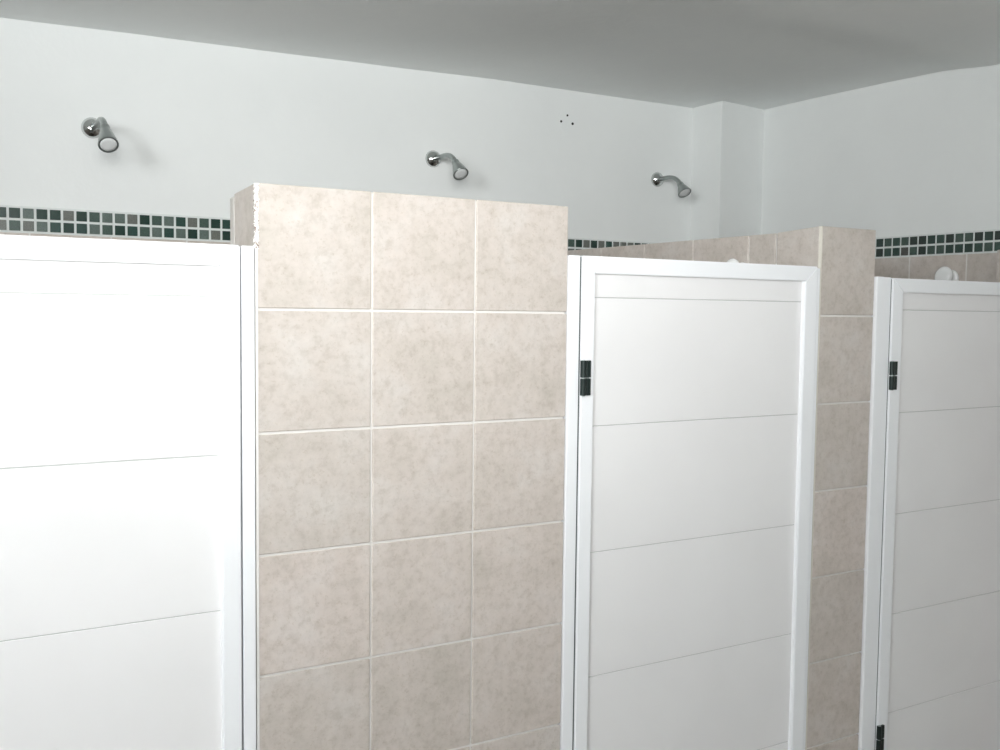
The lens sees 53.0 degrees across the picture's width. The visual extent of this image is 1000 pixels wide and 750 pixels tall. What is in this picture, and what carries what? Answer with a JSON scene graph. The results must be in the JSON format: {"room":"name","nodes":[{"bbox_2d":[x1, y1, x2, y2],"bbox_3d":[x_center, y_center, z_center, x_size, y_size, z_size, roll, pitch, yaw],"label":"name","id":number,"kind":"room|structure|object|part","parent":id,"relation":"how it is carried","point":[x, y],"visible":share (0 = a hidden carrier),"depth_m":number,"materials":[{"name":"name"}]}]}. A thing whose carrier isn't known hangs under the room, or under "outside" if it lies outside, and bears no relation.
{"room":"communal shower room","nodes":[
{"label":"communal shower room","id":0,"kind":"room"},
{"bbox_2d":[0,18,692,244],"bbox_3d":[-1.096,0.035,3.628,5.400,2.750,0.156,-1,4,-31],"label":"wall","id":1,"kind":"structure","parent":0,"point":[195,125],"depth_m":3.68,"materials":[{"name":"white paint"}]},
{"bbox_2d":[81,117,118,152],"bbox_3d":[-1.272,-0.769,3.192,0.069,0.153,0.330,-1,4,-31],"label":"shower fixture","id":2,"kind":"object","parent":1,"relation":"attached to","point":[91,127],"visible":1,"depth_m":3.10,"materials":[{"name":"silver metal"}]},
{"bbox_3d":[-1.288,-0.797,3.217,0.020,0.052,0.243,-1,4,-31],"label":"arm","id":3,"kind":"part","parent":2,"relation":"part of","materials":[{"name":"grey metal"}]},
{"bbox_3d":[-1.200,-0.706,3.073,0.050,0.036,0.037,-1,4,-31],"label":"spray plate","id":4,"kind":"part","parent":2,"relation":"part of","materials":[{"name":"white"}]},
{"bbox_2d":[0,205,654,250],"bbox_3d":[-1.176,-0.511,3.455,4.788,0.086,0.010,-1,4,-31],"label":"trim","id":5,"kind":"structure","parent":1,"relation":"attached to","point":[13,219],"depth_m":3.39,"materials":[{"name":"green tile"}]},
{"bbox_2d":[425,150,468,179],"bbox_3d":[-0.201,-0.813,3.866,0.067,0.139,0.257,-1,4,-31],"label":"shower fixture","id":6,"kind":"object","parent":1,"relation":"attached to","point":[433,158],"visible":1,"depth_m":3.83,"materials":[{"name":"silver metal"}]},
{"bbox_3d":[-0.212,-0.834,3.885,0.020,0.053,0.184,-1,4,-31],"label":"arm","id":7,"kind":"part","parent":6,"relation":"part of","materials":[{"name":"grey metal"}]},
{"bbox_3d":[-0.148,-0.758,3.779,0.050,0.034,0.038,-1,4,-31],"label":"spray plate","id":8,"kind":"part","parent":6,"relation":"part of","materials":[{"name":"white"}]},
{"bbox_2d":[651,172,690,197],"bbox_3d":[0.768,-0.849,4.461,0.066,0.131,0.216,-1,4,-31],"label":"shower fixture","id":9,"kind":"object","parent":1,"relation":"attached to","point":[657,179],"visible":1,"depth_m":4.44,"materials":[{"name":"silver metal"}]},
{"bbox_3d":[0.759,-0.865,4.475,0.020,0.055,0.157,-1,4,-31],"label":"arm","id":10,"kind":"part","parent":9,"relation":"part of","materials":[{"name":"grey metal"}]},
{"bbox_3d":[0.809,-0.798,4.392,0.050,0.031,0.041,-1,4,-31],"label":"spray plate","id":11,"kind":"part","parent":9,"relation":"part of","materials":[{"name":"white metal"}]},
{"bbox_2d":[0,0,999,109],"bbox_3d":[0.387,-1.058,1.070,5.250,0.240,5.778,-1,4,-31],"label":"ceiling","id":12,"kind":"structure","parent":0,"point":[760,54],"depth_m":3.39,"materials":[{"name":"grey paint"}]},
{"bbox_2d":[690,101,763,239],"bbox_3d":[1.045,0.016,4.728,0.304,2.700,0.244,-1,4,-31],"label":"column","id":13,"kind":"structure","parent":0,"point":[727,137],"depth_m":4.57,"materials":[{"name":"white paint"}]},
{"bbox_2d":[761,64,999,281],"bbox_3d":[2.630,0.149,2.482,0.156,2.750,5.628,-1,4,-31],"label":"wall","id":14,"kind":"structure","parent":0,"point":[918,155],"depth_m":4.04,"materials":[{"name":"white paint"}]},
{"bbox_2d":[875,229,999,258],"bbox_3d":[1.796,-0.494,3.718,0.010,0.086,2.175,-1,4,-31],"label":"trim","id":15,"kind":"structure","parent":14,"relation":"attached to","point":[979,241],"depth_m":3.88,"materials":[{"name":"green tile"}]},
{"bbox_2d":[934,266,958,280],"bbox_3d":[1.699,-0.374,3.820,0.062,0.079,0.073,-1,4,-31],"label":"hook","id":16,"kind":"object","parent":14,"relation":"attached to","point":[943,273],"visible":0.68,"depth_m":3.80,"materials":[{"name":"white"}]},
{"bbox_3d":[1.720,-0.369,3.833,0.014,0.068,0.068,-1,4,-31],"label":"wall plate","id":17,"kind":"part","parent":16,"relation":"part of","materials":[{"name":"white ceramic"}]},
{"bbox_3d":[0.356,1.629,1.238,5.400,0.101,5.929,-1,4,-31],"label":"floor","id":18,"kind":"structure","parent":0,"visible":0},
{"bbox_2d":[240,246,255,749],"bbox_3d":[-0.518,0.629,2.050,0.026,1.774,0.042,-1,4,-31],"label":"door frame","id":19,"kind":"structure","parent":18,"relation":"on","point":[247,316],"depth_m":2.01,"materials":[{"name":"white"}]},
{"bbox_2d":[230,183,567,749],"bbox_3d":[-0.219,0.554,2.309,0.754,1.900,0.186,-1,4,-31],"label":"partition wall","id":20,"kind":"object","parent":18,"relation":"on","point":[410,350],"visible":0.93,"depth_m":2.19,"materials":[{"name":"tile"}]},
{"bbox_2d":[558,255,579,749],"bbox_3d":[0.157,0.606,2.449,0.032,1.786,0.042,-1,4,-31],"label":"door frame","id":21,"kind":"structure","parent":18,"relation":"on","point":[573,261],"depth_m":2.41,"materials":[{"name":"white"}]},
{"bbox_2d":[567,233,777,264],"bbox_3d":[0.523,0.481,3.681,0.215,1.890,1.450,-1,4,-31],"label":"wall","id":22,"kind":"structure","parent":18,"relation":"on","point":[754,249],"depth_m":3.20,"materials":[{"name":"tile"}]},
{"bbox_2d":[572,256,817,749],"bbox_3d":[0.524,0.523,2.646,0.802,1.636,0.047,-1,4,-31],"label":"door","id":23,"kind":"structure","parent":22,"relation":"in","point":[696,378],"depth_m":2.62,"materials":[{"name":"white"}]},
{"bbox_3d":[0.532,-0.273,2.602,0.796,0.041,0.036,-1,4,-31],"label":"rail","id":24,"kind":"part","parent":23,"relation":"part of","materials":[{"name":"white"}]},
{"bbox_2d":[727,258,744,262],"bbox_3d":[0.716,-0.325,3.048,0.062,0.058,0.052,-1,4,-31],"label":"hook","id":25,"kind":"object","parent":22,"relation":"attached to","point":[732,260],"visible":0.12,"depth_m":3.03,"materials":[{"name":"white"}]},
{"bbox_3d":[0.712,-0.328,3.046,0.054,0.052,0.052,-1,4,-31],"label":"knob","id":26,"kind":"part","parent":25,"relation":"part of","materials":[{"name":"white ceramic"}]},
{"bbox_2d":[803,268,819,749],"bbox_3d":[0.869,0.590,2.869,0.012,1.782,0.042,-1,4,-31],"label":"door frame","id":27,"kind":"structure","parent":22,"relation":"attached to","point":[818,273],"depth_m":2.84,"materials":[{"name":"white"}]},
{"bbox_2d":[857,276,890,749],"bbox_3d":[1.104,0.592,3.009,0.066,1.766,0.048,-1,4,-31],"label":"door frame","id":28,"kind":"structure","parent":22,"relation":"attached to","point":[882,285],"depth_m":2.97,"materials":[{"name":"white"}]},
{"bbox_2d":[874,278,999,749],"bbox_3d":[1.443,0.511,3.190,0.704,1.613,0.047,-1,4,-31],"label":"door","id":29,"kind":"structure","parent":22,"relation":"in","point":[938,665],"depth_m":3.15,"materials":[{"name":"white painted aluminium"},{"name":"white plastic panel"},{"name":"black plastic"}]},
{"bbox_3d":[1.451,-0.274,3.146,0.698,0.041,0.036,-1,4,-31],"label":"rail","id":30,"kind":"part","parent":29,"relation":"part of","materials":[{"name":"white"}]},
{"bbox_2d":[777,226,875,749],"bbox_3d":[0.943,0.525,2.985,0.229,1.900,0.168,-1,4,-31],"label":"partition wall","id":31,"kind":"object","parent":18,"relation":"on","point":[845,257],"visible":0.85,"depth_m":2.90,"materials":[{"name":"tile"}]},
{"bbox_2d":[996,250,999,281],"bbox_3d":[1.831,0.506,3.508,0.188,1.892,0.160,-1,4,-31],"label":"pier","id":32,"kind":"object","parent":18,"relation":"on","point":[998,251],"visible":0.06,"depth_m":3.47,"materials":[{"name":"tile"}]},
{"bbox_3d":[-1.352,0.584,1.627,0.228,1.900,0.160,-1,4,-31],"label":"pier","id":33,"kind":"object","parent":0,"visible":0},
{"bbox_3d":[-1.208,0.648,1.643,0.030,1.774,0.042,-1,4,-31],"label":"door frame","id":34,"kind":"structure","parent":33,"relation":"attached to","visible":0},
{"bbox_2d":[0,235,241,749],"bbox_3d":[-0.856,0.564,1.831,0.770,1.625,0.047,-1,4,-31],"label":"door","id":35,"kind":"structure","parent":34,"relation":"attached to","point":[121,601],"depth_m":1.89,"materials":[{"name":"white"}]},
{"bbox_3d":[-0.849,-0.227,1.787,0.763,0.041,0.036,-1,4,-31],"label":"rail","id":36,"kind":"part","parent":35,"relation":"part of","materials":[{"name":"white"}]}
]}

